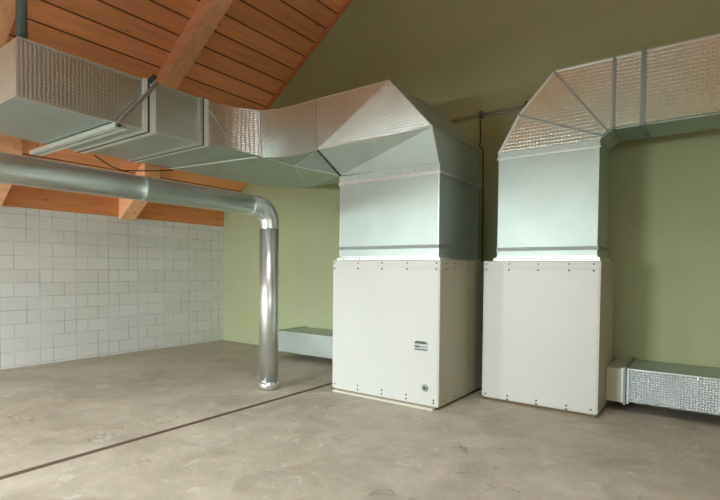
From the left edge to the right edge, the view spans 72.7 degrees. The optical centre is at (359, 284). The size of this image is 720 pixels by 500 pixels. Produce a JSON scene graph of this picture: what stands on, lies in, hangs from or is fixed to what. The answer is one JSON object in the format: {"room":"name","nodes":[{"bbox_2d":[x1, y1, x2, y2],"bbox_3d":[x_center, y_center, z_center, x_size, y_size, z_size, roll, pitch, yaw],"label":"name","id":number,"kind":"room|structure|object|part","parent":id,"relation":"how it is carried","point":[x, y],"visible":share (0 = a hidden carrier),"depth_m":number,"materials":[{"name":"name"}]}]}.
{"room":"mechanical room","nodes":[
{"label":"mechanical room","id":0,"kind":"room"},
{"bbox_2d":[0,206,222,369],"bbox_3d":[-5.982,0.073,6.232,0.200,2.385,10.220,2,2,36],"label":"wall","id":1,"kind":"structure","parent":0,"point":[74,286],"depth_m":8.26,"materials":[{"name":"white brick"}]},
{"bbox_2d":[0,134,21,207],"bbox_3d":[-4.929,-1.549,6.679,0.825,0.931,0.260,2,2,36],"label":"beam","id":2,"kind":"structure","parent":1,"relation":"attached to","point":[11,145],"depth_m":6.47,"materials":[{"name":"brown wood"}]},
{"bbox_2d":[2,186,223,226],"bbox_3d":[-5.938,-1.266,6.169,0.180,0.295,10.218,2,2,36],"label":"beam","id":3,"kind":"structure","parent":1,"relation":"attached to","point":[20,197],"depth_m":8.12,"materials":[{"name":"brown wood"}]},
{"bbox_2d":[119,163,159,219],"bbox_3d":[-3.751,-1.584,8.295,0.825,0.931,0.260,2,2,36],"label":"beam","id":4,"kind":"structure","parent":1,"relation":"attached to","point":[129,209],"depth_m":8.30,"materials":[{"name":"brown wood"}]},
{"bbox_2d":[5,0,346,211],"bbox_3d":[-1.076,-3.805,2.570,12.350,5.455,10.620,2,2,36],"label":"ceiling","id":5,"kind":"structure","parent":0,"point":[256,45],"depth_m":7.60,"materials":[{"name":"brown wood"}]},
{"bbox_2d":[0,0,15,47],"bbox_3d":[-2.685,-4.614,4.617,5.080,3.866,0.260,2,2,36],"label":"beam","id":6,"kind":"structure","parent":5,"relation":"attached to","point":[7,7],"depth_m":5.83,"materials":[{"name":"brown wood"}]},
{"bbox_2d":[154,0,232,89],"bbox_3d":[-1.336,-4.654,6.467,5.080,3.866,0.260,2,2,36],"label":"beam","id":7,"kind":"structure","parent":5,"relation":"attached to","point":[208,14],"depth_m":7.28,"materials":[{"name":"brown wood"}]},
{"bbox_2d":[0,340,719,499],"bbox_3d":[-1.146,1.511,2.737,12.200,0.200,10.620,2,2,36],"label":"floor","id":8,"kind":"structure","parent":0,"point":[322,443],"depth_m":4.32,"materials":[{"name":"concrete"}]},
{"bbox_2d":[0,152,278,390],"bbox_3d":[-3.421,0.185,2.990,0.246,2.394,7.991,2,2,36],"label":"pipe","id":9,"kind":"object","parent":8,"relation":"on","point":[14,169],"visible":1,"depth_m":5.05,"materials":[{"name":"silver metal"}]},
{"bbox_2d":[0,383,331,479],"bbox_3d":[-2.418,1.384,3.662,0.073,0.016,10.220,2,2,36],"label":"trim","id":10,"kind":"structure","parent":8,"relation":"on","point":[279,398],"depth_m":4.34,"materials":[{"name":"grey metal"}]},
{"bbox_2d":[278,326,332,358],"bbox_3d":[-0.351,1.030,7.996,2.130,0.475,0.750,2,2,36],"label":"duct","id":11,"kind":"object","parent":8,"relation":"on","point":[304,340],"visible":0.5,"depth_m":8.01,"materials":[{"name":"metal"}]},
{"bbox_2d":[332,260,483,410],"bbox_3d":[0.613,0.519,6.131,1.469,1.621,1.290,2,2,36],"label":"air handling unit","id":12,"kind":"object","parent":8,"relation":"on","point":[409,333],"visible":1,"depth_m":5.60,"materials":[{"name":"beige metal"}]},
{"bbox_2d":[0,36,480,261],"bbox_3d":[-1.488,-1.306,5.864,4.481,2.005,4.175,2,2,36],"label":"ventilation duct","id":13,"kind":"object","parent":12,"relation":"on","point":[407,176],"visible":0.99,"depth_m":5.72,"materials":[{"name":"metal"}]},
{"bbox_2d":[15,0,27,38],"bbox_3d":[-3.166,-3.363,4.561,0.092,2.194,0.092,2,2,36],"label":"steel post","id":14,"kind":"object","parent":13,"relation":"on","point":[21,5],"visible":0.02,"depth_m":4.55,"materials":[{"name":"grey metal"}]},
{"bbox_2d":[29,74,158,155],"bbox_3d":[-3.331,-2.047,6.016,2.295,0.690,0.498,2,2,36],"label":"hanger","id":15,"kind":"object","parent":13,"relation":"attached to","point":[115,127],"visible":0.92,"depth_m":5.54,"materials":[{"name":"metal"}]},
{"bbox_3d":[-2.432,-1.993,5.362,0.051,0.593,0.499,2,2,34],"label":"clamp rod","id":16,"kind":"part","parent":15,"relation":"part of","materials":[{"name":"metal"}]},
{"bbox_2d":[94,155,173,171],"bbox_3d":[-3.294,-1.708,7.191,0.040,0.158,1.205,2,2,37],"label":"cable","id":17,"kind":"object","parent":13,"relation":"attached to","point":[94,155],"visible":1,"depth_m":7.08,"materials":[{"name":"rubber"}]},
{"bbox_3d":[0.234,1.329,5.660,1.380,0.022,0.055,2,2,36],"label":"rail","id":18,"kind":"part","parent":12,"relation":"part of","materials":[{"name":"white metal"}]},
{"bbox_3d":[0.251,0.550,5.653,1.447,1.491,0.011,2,2,36],"label":"panel","id":19,"kind":"part","parent":12,"relation":"part of","materials":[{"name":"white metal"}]},
{"bbox_3d":[0.258,-0.237,5.631,1.447,0.075,0.011,2,2,36],"label":"rail","id":20,"kind":"part","parent":12,"relation":"part of","materials":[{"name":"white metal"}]},
{"bbox_3d":[0.630,-0.287,6.125,1.463,0.009,1.250,2,2,36],"label":"lid","id":21,"kind":"part","parent":12,"relation":"part of","materials":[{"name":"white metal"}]},
{"bbox_3d":[0.849,0.528,5.229,0.014,1.570,0.029,2,2,36],"label":"corner post","id":22,"kind":"part","parent":12,"relation":"part of","materials":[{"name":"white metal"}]},
{"bbox_3d":[1.219,0.556,5.736,0.011,1.491,1.216,2,2,36],"label":"panel","id":23,"kind":"part","parent":12,"relation":"part of","materials":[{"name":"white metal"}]},
{"bbox_3d":[1.226,-0.230,5.713,0.011,0.075,1.216,2,2,36],"label":"rail","id":24,"kind":"part","parent":12,"relation":"part of","materials":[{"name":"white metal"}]},
{"bbox_2d":[482,261,613,416],"bbox_3d":[2.176,0.547,5.678,1.249,1.621,0.801,2,2,36],"label":"air handling unit","id":25,"kind":"object","parent":8,"relation":"on","point":[548,325],"visible":0.99,"depth_m":5.32,"materials":[{"name":"beige metal"}]},
{"bbox_3d":[1.945,-0.213,5.348,1.227,0.075,0.011,2,2,36],"label":"rail","id":26,"kind":"part","parent":25,"relation":"part of","materials":[{"name":"white metal"}]},
{"bbox_3d":[2.183,-0.259,5.659,1.243,0.009,0.795,2,2,36],"label":"lid","id":27,"kind":"part","parent":25,"relation":"part of","materials":[{"name":"white metal"}]},
{"bbox_3d":[2.447,0.549,5.011,0.014,1.570,0.029,2,2,36],"label":"corner post","id":28,"kind":"part","parent":25,"relation":"part of","materials":[{"name":"white metal"}]},
{"bbox_3d":[2.683,0.582,5.334,0.011,1.491,0.761,2,2,36],"label":"panel","id":29,"kind":"part","parent":25,"relation":"part of","materials":[{"name":"white metal"}]},
{"bbox_2d":[494,33,719,261],"bbox_3d":[3.974,-1.242,4.301,5.498,2.069,0.648,2,2,36],"label":"ventilation duct","id":30,"kind":"object","parent":25,"relation":"on","point":[554,158],"visible":1,"depth_m":5.15,"materials":[{"name":"metal"}]},
{"bbox_3d":[2.690,-0.205,5.311,0.011,0.075,0.761,2,2,36],"label":"rail","id":31,"kind":"part","parent":25,"relation":"part of","materials":[{"name":"white metal"}]},
{"bbox_2d":[605,357,719,415],"bbox_3d":[4.649,1.171,4.350,4.346,0.496,0.757,2,2,36],"label":"duct","id":32,"kind":"object","parent":8,"relation":"on","point":[694,388],"visible":1,"depth_m":5.08,"materials":[{"name":"silver metal"}]},
{"bbox_2d":[223,0,719,367],"bbox_3d":[1.961,-2.623,6.830,12.200,7.887,0.200,2,2,36],"label":"wall","id":33,"kind":"structure","parent":0,"point":[462,58],"depth_m":6.60,"materials":[{"name":"green paint"}]},
{"bbox_2d":[263,0,352,109],"bbox_3d":[-0.110,-4.796,8.144,5.080,3.656,0.040,2,2,36],"label":"trim","id":34,"kind":"structure","parent":33,"relation":"attached to","point":[348,2],"depth_m":8.72,"materials":[{"name":"brown wood"}]},
{"bbox_2d":[479,120,483,261],"bbox_3d":[1.701,-0.748,6.916,0.088,3.130,0.023,2,2,36],"label":"cable","id":35,"kind":"object","parent":33,"relation":"attached to","point":[480,120],"visible":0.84,"depth_m":6.88,"materials":[{"name":"rubber"}]},
{"bbox_2d":[451,101,527,122],"bbox_3d":[1.807,-2.380,6.799,2.000,0.127,0.040,2,2,36],"label":"conduit","id":36,"kind":"object","parent":33,"relation":"attached to","point":[481,113],"visible":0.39,"depth_m":6.82,"materials":[{"name":"metal"}]}
]}

